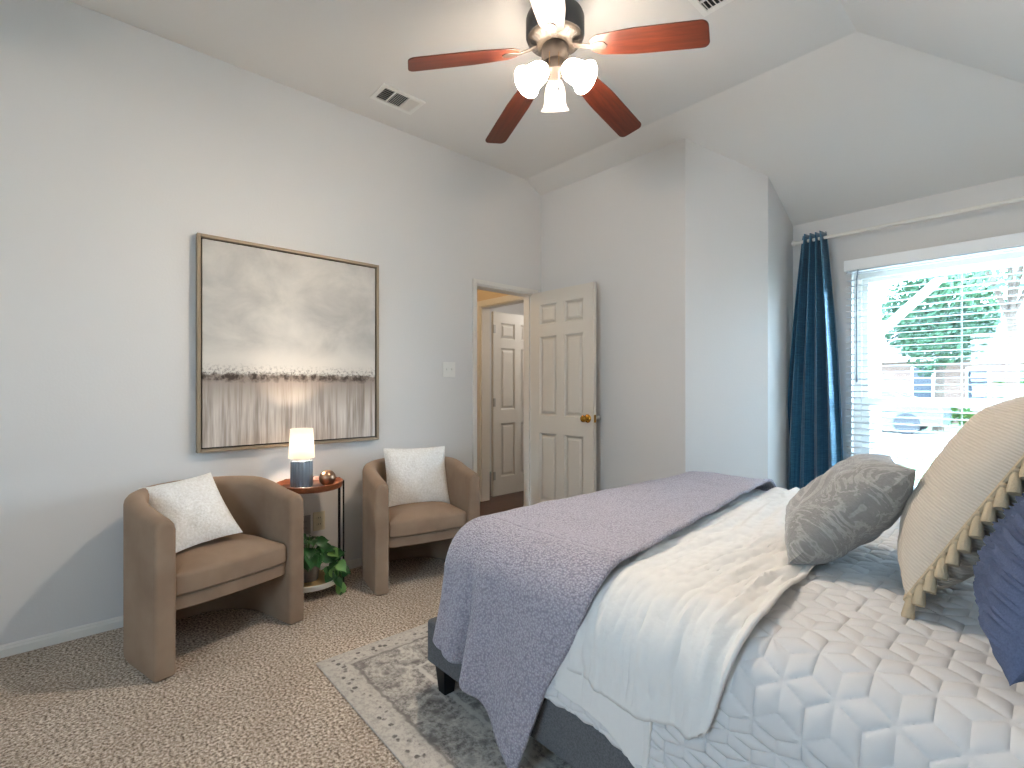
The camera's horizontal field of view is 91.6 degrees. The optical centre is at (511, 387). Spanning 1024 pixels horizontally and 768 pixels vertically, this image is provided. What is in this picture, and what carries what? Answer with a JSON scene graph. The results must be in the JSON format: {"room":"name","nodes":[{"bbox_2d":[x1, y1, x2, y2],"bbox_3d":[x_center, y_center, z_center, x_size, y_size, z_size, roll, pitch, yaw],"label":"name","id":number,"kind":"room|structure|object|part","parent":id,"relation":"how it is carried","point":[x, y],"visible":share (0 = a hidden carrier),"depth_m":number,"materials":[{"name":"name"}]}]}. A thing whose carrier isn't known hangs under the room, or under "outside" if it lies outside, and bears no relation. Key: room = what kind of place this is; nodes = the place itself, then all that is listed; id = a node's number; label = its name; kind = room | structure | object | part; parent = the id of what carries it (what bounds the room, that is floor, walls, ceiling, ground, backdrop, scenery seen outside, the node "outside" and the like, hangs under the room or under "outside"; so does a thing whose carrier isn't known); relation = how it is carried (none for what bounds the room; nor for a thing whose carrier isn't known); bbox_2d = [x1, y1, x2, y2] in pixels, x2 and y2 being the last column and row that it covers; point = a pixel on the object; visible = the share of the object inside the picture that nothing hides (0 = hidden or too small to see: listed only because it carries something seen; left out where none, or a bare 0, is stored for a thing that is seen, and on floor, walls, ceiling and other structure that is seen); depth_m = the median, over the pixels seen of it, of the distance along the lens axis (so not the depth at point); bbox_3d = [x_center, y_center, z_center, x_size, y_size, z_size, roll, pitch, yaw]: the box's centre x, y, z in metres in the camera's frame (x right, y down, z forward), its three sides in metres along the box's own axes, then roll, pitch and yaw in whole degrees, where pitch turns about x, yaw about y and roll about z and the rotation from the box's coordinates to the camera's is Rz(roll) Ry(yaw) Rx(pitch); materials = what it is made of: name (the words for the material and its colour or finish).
{"room":"bedroom","nodes":[
{"label":"bedroom","id":0,"kind":"room"},
{"bbox_2d":[0,557,444,767],"bbox_3d":[0.030,1.230,1.818,5.890,0.080,3.650,0,0,-42],"label":"floor","id":1,"kind":"structure","parent":0,"point":[247,688],"depth_m":1.94,"materials":[{"name":"beige carpet"}]},
{"bbox_2d":[123,476,303,682],"bbox_3d":[-1.500,0.835,2.441,0.610,0.711,0.670,0,0,34],"label":"barrel armchair","id":2,"kind":"object","parent":1,"relation":"on","point":[260,568],"visible":0.97,"depth_m":2.25,"materials":[{"name":"brown fabric"}]},
{"bbox_2d":[138,472,242,552],"bbox_3d":[-1.556,0.595,2.417,0.308,0.303,0.347,0,0,38],"label":"throw pillow","id":3,"kind":"object","parent":2,"relation":"on","point":[198,512],"visible":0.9,"depth_m":2.37,"materials":[{"name":"white fabric"}]},
{"bbox_3d":[-1.473,0.905,2.423,0.509,0.060,0.504,0,0,34],"label":"seat","id":4,"kind":"part","parent":2,"relation":"part of","materials":[{"name":"brown fabric"}]},
{"bbox_2d":[176,533,285,595],"bbox_3d":[-1.466,0.807,2.418,0.520,0.129,0.498,0,0,34],"label":"seat cushion","id":5,"kind":"object","parent":2,"relation":"on","point":[223,561],"depth_m":2.29,"materials":[{"name":"brown fabric"}]},
{"bbox_2d":[277,476,343,592],"bbox_3d":[-1.178,0.868,2.909,0.377,0.645,0.372,0,0,-42],"label":"side table","id":6,"kind":"object","parent":1,"relation":"on","point":[319,584],"visible":0.44,"depth_m":2.88,"materials":[{"name":"brown wood"}]},
{"bbox_2d":[288,428,314,487],"bbox_3d":[-1.212,0.402,2.871,0.142,0.335,0.142,0,0,-42],"label":"table lamp","id":7,"kind":"object","parent":6,"relation":"on","point":[301,441],"visible":0.99,"depth_m":2.82,"materials":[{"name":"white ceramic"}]},
{"bbox_3d":[-1.212,0.318,2.871,0.142,0.167,0.142,0,0,-42],"label":"lamp shade","id":8,"kind":"part","parent":7,"relation":"part of","materials":[{"name":"fabric"}]},
{"bbox_2d":[277,476,342,493],"bbox_3d":[-1.180,0.566,2.907,0.372,0.039,0.372,0,0,-42],"label":"tabletop","id":9,"kind":"object","parent":6,"relation":"on","point":[317,487],"depth_m":2.82,"materials":[{"name":"brown wood"}]},
{"bbox_2d":[304,566,334,592],"bbox_3d":[-1.180,1.117,2.907,0.344,0.037,0.344,0,0,-42],"label":"shelf","id":10,"kind":"object","parent":6,"relation":"attached to","point":[319,584],"depth_m":2.83,"materials":[{"name":"white"}]},
{"bbox_2d":[304,566,318,582],"bbox_3d":[-1.190,1.049,2.906,0.132,0.137,0.132,0,0,-42],"label":"pot","id":11,"kind":"object","parent":10,"relation":"on","point":[310,576],"depth_m":2.86,"materials":[{"name":"grey stone"}]},
{"bbox_2d":[304,533,350,595],"bbox_3d":[-1.150,1.042,2.888,0.357,0.411,0.305,0,0,-42],"label":"pothos","id":12,"kind":"object","parent":6,"relation":"on","point":[313,558],"visible":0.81,"depth_m":2.88,"materials":[{"name":"green plant"}]},
{"bbox_2d":[319,470,335,485],"bbox_3d":[-1.073,0.524,2.897,0.094,0.090,0.094,0,0,-42],"label":"decorative ball","id":13,"kind":"object","parent":6,"relation":"on","point":[327,477],"visible":0.88,"depth_m":2.87,"materials":[{"name":"orange metal"}]},
{"bbox_3d":[-1.058,0.868,3.050,0.018,0.645,0.009,0,0,41],"label":"leg","id":14,"kind":"part","parent":6,"relation":"part of","materials":[{"name":"black metal"}]},
{"bbox_3d":[-0.997,0.868,2.947,0.009,0.645,0.018,0,0,-12],"label":"leg","id":15,"kind":"part","parent":6,"relation":"part of","materials":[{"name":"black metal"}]},
{"bbox_2d":[362,456,479,595],"bbox_3d":[-0.642,0.835,3.262,0.670,0.711,0.610,0,0,-30],"label":"barrel armchair","id":16,"kind":"object","parent":1,"relation":"on","point":[428,529],"visible":0.72,"depth_m":3.04,"materials":[{"name":"brown fabric"}]},
{"bbox_2d":[383,446,449,506],"bbox_3d":[-0.633,0.590,3.320,0.439,0.390,0.179,0,0,-29],"label":"throw pillow","id":17,"kind":"object","parent":16,"relation":"on","point":[414,475],"visible":0.94,"depth_m":3.26,"materials":[{"name":"white fabric"}]},
{"bbox_3d":[-0.625,0.905,3.234,0.504,0.060,0.509,0,0,-30],"label":"seat","id":18,"kind":"part","parent":16,"relation":"part of","materials":[{"name":"brown fabric"}]},
{"bbox_2d":[389,501,465,536],"bbox_3d":[-0.621,0.807,3.227,0.498,0.129,0.520,0,0,-30],"label":"seat cushion","id":19,"kind":"object","parent":16,"relation":"on","point":[418,519],"depth_m":3.04,"materials":[{"name":"brown fabric"}]},
{"bbox_2d":[316,623,572,767],"bbox_3d":[0.938,1.185,2.074,2.600,0.009,2.440,0,0,-41],"label":"area rug","id":20,"kind":"object","parent":1,"relation":"on","point":[391,682],"visible":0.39,"depth_m":1.83,"materials":[{"name":"grey fabric"}]},
{"bbox_2d":[428,617,633,767],"bbox_3d":[1.103,0.610,1.797,1.990,1.140,2.145,0,0,-42],"label":"platform bed","id":21,"kind":"object","parent":20,"relation":"on","point":[579,744],"visible":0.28,"depth_m":1.41,"materials":[{"name":"grey fabric"}]},
{"bbox_3d":[-0.255,1.122,1.938,0.066,0.114,0.066,0,0,-42],"label":"leg","id":22,"kind":"part","parent":21,"relation":"part of","materials":[{"name":"black wood"}]},
{"bbox_2d":[433,471,776,767],"bbox_3d":[0.627,0.819,2.279,2.034,0.673,0.830,0,0,-42],"label":"throw blanket","id":23,"kind":"object","parent":21,"relation":"on","point":[519,585],"visible":0.94,"depth_m":1.64,"materials":[{"name":"purple fabric"}]},
{"bbox_2d":[0,0,540,644],"bbox_3d":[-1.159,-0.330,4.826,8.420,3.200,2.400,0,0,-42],"label":"wall","id":24,"kind":"structure","parent":0,"point":[121,143],"depth_m":2.58,"materials":[{"name":"white paint"}]},
{"bbox_2d":[0,558,361,657],"bbox_3d":[-1.843,1.163,2.572,4.135,0.053,0.014,0,0,-42],"label":"baseboard","id":25,"kind":"structure","parent":24,"relation":"attached to","point":[41,641],"depth_m":2.33,"materials":[{"name":"white"}]},
{"bbox_2d":[196,232,378,452],"bbox_3d":[-1.306,-0.241,3.037,1.060,1.183,0.041,0,0,-42],"label":"framed painting","id":26,"kind":"object","parent":24,"relation":"attached to","point":[287,339],"visible":0.98,"depth_m":2.96,"materials":[{"name":"brown"}]},
{"bbox_2d":[304,515,310,533],"bbox_3d":[-1.284,0.850,3.084,0.075,0.118,0.009,0,0,-42],"label":"outlet","id":27,"kind":"object","parent":24,"relation":"attached to","point":[307,519],"visible":0.58,"depth_m":3.09,"materials":[{"name":"grey plastic"}]},
{"bbox_2d":[313,511,324,530],"bbox_3d":[-1.217,0.840,3.144,0.075,0.118,0.009,0,0,-42],"label":"wall outlet","id":28,"kind":"object","parent":24,"relation":"attached to","point":[318,517],"visible":1,"depth_m":3.14,"materials":[{"name":"beige plastic"}]},
{"bbox_2d":[443,362,454,376],"bbox_3d":[-0.479,-0.140,3.811,0.115,0.115,0.017,0,0,-42],"label":"light switch","id":29,"kind":"object","parent":24,"relation":"attached to","point":[448,367],"visible":1,"depth_m":3.81,"materials":[{"name":"white plastic"}]},
{"bbox_2d":[472,278,537,506],"bbox_3d":[-0.088,0.159,4.262,0.731,2.063,0.148,0,0,-42],"label":"trim","id":30,"kind":"structure","parent":24,"relation":"attached to","point":[475,282],"depth_m":4.43,"materials":[{"name":"white wood"}]},
{"bbox_2d":[531,282,600,504],"bbox_3d":[0.414,0.173,4.155,0.182,2.005,0.699,0,0,-43],"label":"door","id":31,"kind":"structure","parent":24,"relation":"in","point":[564,418],"depth_m":4.12,"materials":[{"name":"beige paint"}]},
{"bbox_3d":[0.572,0.241,3.903,0.073,0.068,0.068,0,0,-43],"label":"knob","id":32,"kind":"part","parent":31,"relation":"part of","materials":[{"name":"gold metal"}]},
{"bbox_2d":[477,289,519,304],"bbox_3d":[-1.310,-0.110,4.770,2.280,2.600,2.280,0,0,-42],"label":"wall","id":33,"kind":"structure","parent":0,"point":[482,295],"depth_m":5.15,"materials":[{"name":"beige paint"}]},
{"bbox_2d":[477,295,523,501],"bbox_3d":[-0.041,0.140,4.977,0.124,2.100,0.860,0,0,-42],"label":"trim","id":34,"kind":"structure","parent":33,"relation":"attached to","point":[483,307],"depth_m":5.23,"materials":[{"name":"white wood"}]},
{"bbox_2d":[491,311,523,496],"bbox_3d":[0.078,0.173,5.639,0.747,2.010,0.108,0,0,-43],"label":"door","id":35,"kind":"structure","parent":33,"relation":"in","point":[507,330],"depth_m":5.55,"materials":[{"name":"white painted wood"}]},
{"bbox_2d":[480,472,523,515],"bbox_3d":[-0.018,1.232,5.816,5.400,0.076,2.270,0,0,-42],"label":"floor","id":36,"kind":"structure","parent":0,"point":[501,503],"depth_m":5.15,"materials":[{"name":"brown wood"}]},
{"bbox_2d":[68,0,1023,225],"bbox_3d":[0.044,-1.585,1.831,5.970,0.730,3.690,0,0,-42],"label":"ceiling","id":37,"kind":"structure","parent":0,"point":[845,106],"depth_m":2.80,"materials":[{"name":"white paint"}]},
{"bbox_2d":[369,83,425,114],"bbox_3d":[-0.723,-1.824,3.155,0.295,0.010,0.191,0,0,-42],"label":"ceiling vent","id":38,"kind":"object","parent":37,"relation":"in","point":[386,94],"visible":1,"depth_m":3.15,"materials":[{"name":"white plastic"}]},
{"bbox_2d":[408,0,709,143],"bbox_3d":[0.226,-1.568,2.324,1.244,0.524,1.286,0,0,-42],"label":"ceiling fan","id":39,"kind":"object","parent":37,"relation":"hanging from","point":[554,28],"visible":1,"depth_m":2.23,"materials":[{"name":"brown wood"}]},
{"bbox_3d":[-0.214,-1.469,2.225,0.503,0.006,0.136,-12,13,-9],"label":"blade","id":40,"kind":"part","parent":39,"relation":"part of","materials":[{"name":"brown wood"}]},
{"bbox_3d":[0.008,-1.469,2.662,0.136,0.006,0.503,-12,-6,-29],"label":"blade","id":41,"kind":"part","parent":39,"relation":"part of","materials":[{"name":"brown wood"}]},
{"bbox_3d":[0.086,-1.393,2.242,0.157,0.157,0.136,0,0,-42],"label":"lamp shade","id":42,"kind":"part","parent":39,"relation":"part of","materials":[{"name":"white glass"}]},
{"bbox_3d":[0.108,-1.413,2.247,0.081,0.081,0.056,0,0,-42],"label":"bulb","id":43,"kind":"part","parent":39,"relation":"part of","materials":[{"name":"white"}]},
{"bbox_3d":[0.133,-1.469,1.878,0.136,0.006,0.503,11,13,7],"label":"blade","id":44,"kind":"part","parent":39,"relation":"part of","materials":[{"name":"brown wood"}]},
{"bbox_3d":[0.207,-1.385,2.402,0.141,0.159,0.140,0,0,-42],"label":"lamp shade","id":45,"kind":"part","parent":39,"relation":"part of","materials":[{"name":"white glass"}]},
{"bbox_3d":[0.198,-1.585,2.290,0.252,0.030,0.252,0,0,-42],"label":"motor","id":46,"kind":"part","parent":39,"relation":"part of","materials":[{"name":"brown metal"}]},
{"bbox_3d":[0.303,-1.397,2.225,0.136,0.155,0.159,0,0,-42],"label":"lamp shade","id":47,"kind":"part","parent":39,"relation":"part of","materials":[{"name":"white glass"}]},
{"bbox_3d":[0.283,-1.416,2.233,0.057,0.078,0.083,0,0,-42],"label":"bulb","id":48,"kind":"part","parent":39,"relation":"part of","materials":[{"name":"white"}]},
{"bbox_3d":[0.493,-1.469,2.585,0.136,0.006,0.503,-14,-22,42],"label":"blade","id":49,"kind":"part","parent":39,"relation":"part of","materials":[{"name":"brown wood"}]},
{"bbox_3d":[0.570,-1.469,2.100,0.503,0.006,0.136,13,-5,26],"label":"blade","id":50,"kind":"part","parent":39,"relation":"part of","materials":[{"name":"brown wood"}]},
{"bbox_2d":[688,0,732,16],"bbox_3d":[0.901,-1.824,2.276,0.295,0.010,0.195,0,0,-42],"label":"ceiling vent","id":51,"kind":"object","parent":37,"relation":"in","point":[705,7],"visible":1,"depth_m":2.37,"materials":[{"name":"white plastic"}]},
{"bbox_2d":[541,139,684,491],"bbox_3d":[0.730,-0.280,4.057,0.100,3.100,1.520,0,0,-42],"label":"wall","id":52,"kind":"structure","parent":0,"point":[620,228],"depth_m":3.79,"materials":[{"name":"white paint"}]},
{"bbox_2d":[685,138,767,478],"bbox_3d":[1.500,-0.280,3.548,0.604,3.100,0.122,0,0,-5],"label":"wall","id":53,"kind":"structure","parent":0,"point":[726,200],"depth_m":3.49,"materials":[{"name":"white paint"}]},
{"bbox_2d":[768,177,792,488],"bbox_3d":[1.998,-0.180,3.756,0.610,2.900,0.100,0,0,-42],"label":"wall","id":54,"kind":"structure","parent":0,"point":[780,227],"depth_m":3.64,"materials":[{"name":"white paint"}]},
{"bbox_2d":[793,175,1023,459],"bbox_3d":[2.895,0.090,3.149,0.140,3.000,2.004,0,0,-42],"label":"wall","id":55,"kind":"structure","parent":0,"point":[1006,219],"depth_m":3.37,"materials":[{"name":"white paint"}]},
{"bbox_2d":[791,196,1023,245],"bbox_3d":[2.757,-1.082,3.095,0.136,0.080,1.838,0,0,-42],"label":"curtain rod","id":56,"kind":"object","parent":55,"relation":"attached to","point":[794,243],"visible":0.95,"depth_m":3.17,"materials":[{"name":"white metal"}]},
{"bbox_2d":[787,231,842,489],"bbox_3d":[2.186,0.010,3.628,0.126,2.270,0.451,0,0,-42],"label":"curtain","id":57,"kind":"object","parent":56,"relation":"hanging from","point":[814,397],"visible":0.68,"depth_m":3.63,"materials":[{"name":"blue fabric"}]},
{"bbox_2d":[844,232,1023,485],"bbox_3d":[2.797,-0.060,3.084,0.088,1.680,1.260,0,0,-42],"label":"window blind","id":58,"kind":"object","parent":55,"relation":"attached to","point":[1017,239],"visible":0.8,"depth_m":3.21,"materials":[{"name":"white plastic"}]},
{"bbox_2d":[854,249,1023,489],"bbox_3d":[2.859,-0.018,3.154,0.165,1.625,1.240,0,0,-42],"label":"window","id":59,"kind":"structure","parent":55,"relation":"attached to","point":[1017,253],"depth_m":3.50,"materials":[{"name":"white"}]},
{"bbox_3d":[2.885,0.400,3.178,0.035,0.650,1.090,0,0,-42],"label":"sash","id":60,"kind":"part","parent":59,"relation":"part of","materials":[{"name":"white"}]},
{"bbox_3d":[2.900,-0.355,3.191,0.035,0.860,1.090,0,0,-42],"label":"sash","id":61,"kind":"part","parent":59,"relation":"part of","materials":[{"name":"white"}]},
{"bbox_3d":[1.098,0.767,1.803,1.850,0.373,2.000,0,0,-42],"label":"mattress","id":62,"kind":"object","parent":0,"visible":0},
{"bbox_2d":[544,489,1023,767],"bbox_3d":[1.111,0.765,1.764,1.958,0.440,1.908,0,0,-42],"label":"quilt","id":63,"kind":"object","parent":62,"relation":"on","point":[834,675],"visible":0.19,"depth_m":1.03,"materials":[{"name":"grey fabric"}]},
{"bbox_2d":[554,487,814,767],"bbox_3d":[0.963,0.723,1.901,1.932,0.421,0.601,0,0,-42],"label":"blanket","id":64,"kind":"object","parent":63,"relation":"on","point":[660,641],"visible":0.69,"depth_m":1.29,"materials":[{"name":"white fabric"}]},
{"bbox_2d":[785,453,915,564],"bbox_3d":[1.067,0.377,1.606,0.334,0.332,0.477,0,0,32],"label":"lumbar pillow","id":65,"kind":"object","parent":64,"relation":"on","point":[847,507],"visible":0.97,"depth_m":1.45,"materials":[{"name":"grey fabric"}]},
{"bbox_2d":[897,396,1023,619],"bbox_3d":[1.277,0.259,1.361,0.346,0.608,0.681,0,0,41],"label":"fringed pillow","id":66,"kind":"object","parent":63,"relation":"on","point":[947,517],"visible":0.94,"depth_m":1.20,"materials":[{"name":"beige fabric"}]},
{"bbox_3d":[1.275,0.270,1.363,0.296,0.515,0.610,0,0,41],"label":"braid trim","id":67,"kind":"part","parent":66,"relation":"part of","materials":[{"name":"beige fabric"}]},
{"bbox_2d":[973,493,1023,685],"bbox_3d":[1.069,0.295,0.943,0.290,0.422,0.457,0,0,39],"label":"accent pillow","id":68,"kind":"object","parent":63,"relation":"on","point":[998,583],"visible":1,"depth_m":0.90,"materials":[{"name":"blue fabric"}]},
{"label":"outside","id":69,"kind":"structure","parent":0,"visible":0},
{"bbox_2d":[881,423,962,483],"bbox_3d":[25.376,1.490,27.335,65.670,0.100,120.000,0,0,-42],"label":"lawn","id":70,"kind":"structure","parent":69,"point":[888,427],"depth_m":10.03,"materials":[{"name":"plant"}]},
{"bbox_2d":[881,296,888,311],"bbox_3d":[24.971,-2.753,34.759,4.172,8.392,4.348,0,0,-1],"label":"tree","id":71,"kind":"object","parent":70,"relation":"on","point":[883,304],"visible":0.02,"depth_m":34.11,"materials":[{"name":"green plant"}]},
{"bbox_2d":[881,272,1006,430],"bbox_3d":[14.322,-1.609,16.697,3.180,6.107,3.218,0,0,-17],"label":"tree","id":72,"kind":"object","parent":70,"relation":"on","point":[982,316],"visible":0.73,"depth_m":16.06,"materials":[{"name":"green plant"}]},
{"bbox_3d":[14.335,-2.510,16.744,3.240,4.306,3.405,0,0,-42],"label":"crown","id":73,"kind":"part","parent":72,"relation":"part of","materials":[{"name":"green plant"}]},
{"bbox_2d":[881,300,1023,422],"bbox_3d":[21.000,-1.235,23.356,10.700,5.350,19.200,0,0,-42],"label":"brick house","id":74,"kind":"structure","parent":70,"relation":"on","point":[1020,313],"depth_m":20.23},
{"bbox_3d":[17.317,0.040,21.021,0.009,1.800,0.600,0,0,-42],"label":"pane","id":75,"kind":"part","parent":74,"relation":"part of","materials":[{"name":"blue glass"}]},
{"bbox_3d":[18.471,0.030,19.752,0.009,1.580,0.570,0,0,-42],"label":"pane","id":76,"kind":"part","parent":74,"relation":"part of","materials":[{"name":"white glass"}]},
{"bbox_2d":[947,407,958,424],"bbox_3d":[16.794,0.954,19.164,0.600,0.972,0.605,0,0,-42],"label":"shrub","id":77,"kind":"object","parent":70,"relation":"on","point":[954,409],"visible":0.23,"depth_m":18.96,"materials":[{"name":"green plant"}]},
{"bbox_2d":[956,408,974,424],"bbox_3d":[17.118,1.093,18.782,0.634,0.694,0.568,0,0,-42],"label":"shrub","id":78,"kind":"object","parent":70,"relation":"on","point":[958,416],"visible":0.48,"depth_m":18.69,"materials":[{"name":"green plant"}]},
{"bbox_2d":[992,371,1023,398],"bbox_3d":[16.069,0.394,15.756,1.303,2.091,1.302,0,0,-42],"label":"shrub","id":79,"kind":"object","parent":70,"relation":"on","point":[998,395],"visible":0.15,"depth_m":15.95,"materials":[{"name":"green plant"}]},
{"bbox_3d":[3.754,1.410,4.292,2.670,0.060,11.000,0,0,-42],"label":"porch slab","id":80,"kind":"object","parent":70,"relation":"on","visible":0},
{"bbox_2d":[871,438,894,461],"bbox_3d":[3.485,0.965,5.102,0.542,0.950,0.640,0,0,-42],"label":"porch chair","id":81,"kind":"object","parent":80,"relation":"on","point":[891,440],"visible":0.02,"depth_m":5.09,"materials":[{"name":"grey paint"}]},
{"bbox_3d":[3.669,0.550,5.270,0.030,0.040,0.560,0,0,-42],"label":"rail","id":82,"kind":"part","parent":81,"relation":"part of","materials":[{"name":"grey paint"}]},
{"bbox_3d":[3.857,0.965,5.063,0.044,0.950,0.044,0,0,-42],"label":"leg","id":83,"kind":"part","parent":81,"relation":"part of","materials":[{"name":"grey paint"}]},
{"bbox_2d":[869,277,947,453],"bbox_3d":[4.200,-0.110,5.340,0.180,3.100,0.710,0,0,-42],"label":"porch post","id":84,"kind":"object","parent":80,"relation":"on","point":[935,285],"visible":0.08,"depth_m":5.47,"materials":[{"name":"white wood"}]},
{"bbox_3d":[4.021,-0.110,5.536,0.120,3.100,0.120,0,0,-42],"label":"post","id":85,"kind":"part","parent":84,"relation":"part of","materials":[{"name":"white wood"}]},
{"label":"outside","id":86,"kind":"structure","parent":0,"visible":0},
{"bbox_2d":[881,431,953,457],"bbox_3d":[10.457,1.430,13.768,7.200,0.020,120.000,0,0,-42],"label":"street","id":87,"kind":"structure","parent":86,"point":[883,433],"depth_m":12.97,"materials":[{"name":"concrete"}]},
{"bbox_2d":[881,387,951,434],"bbox_3d":[11.758,0.695,16.797,1.820,1.450,4.470,0,0,-42],"label":"parked car","id":88,"kind":"object","parent":87,"relation":"on","point":[883,394],"visible":0.38,"depth_m":15.21,"materials":[{"name":"silver metal"}]},
{"bbox_2d":[921,264,1023,398],"bbox_3d":[12.042,-1.119,12.060,3.512,5.125,3.489,0,0,-42],"label":"tree","id":89,"kind":"object","parent":87,"relation":"on","point":[1013,321],"visible":0.41,"depth_m":11.97,"materials":[{"name":"green plant"}]},
{"bbox_3d":[12.042,-2.959,12.060,3.512,1.444,3.489,0,0,-42],"label":"crown","id":90,"kind":"part","parent":89,"relation":"part of","materials":[{"name":"green plant"}]}
]}

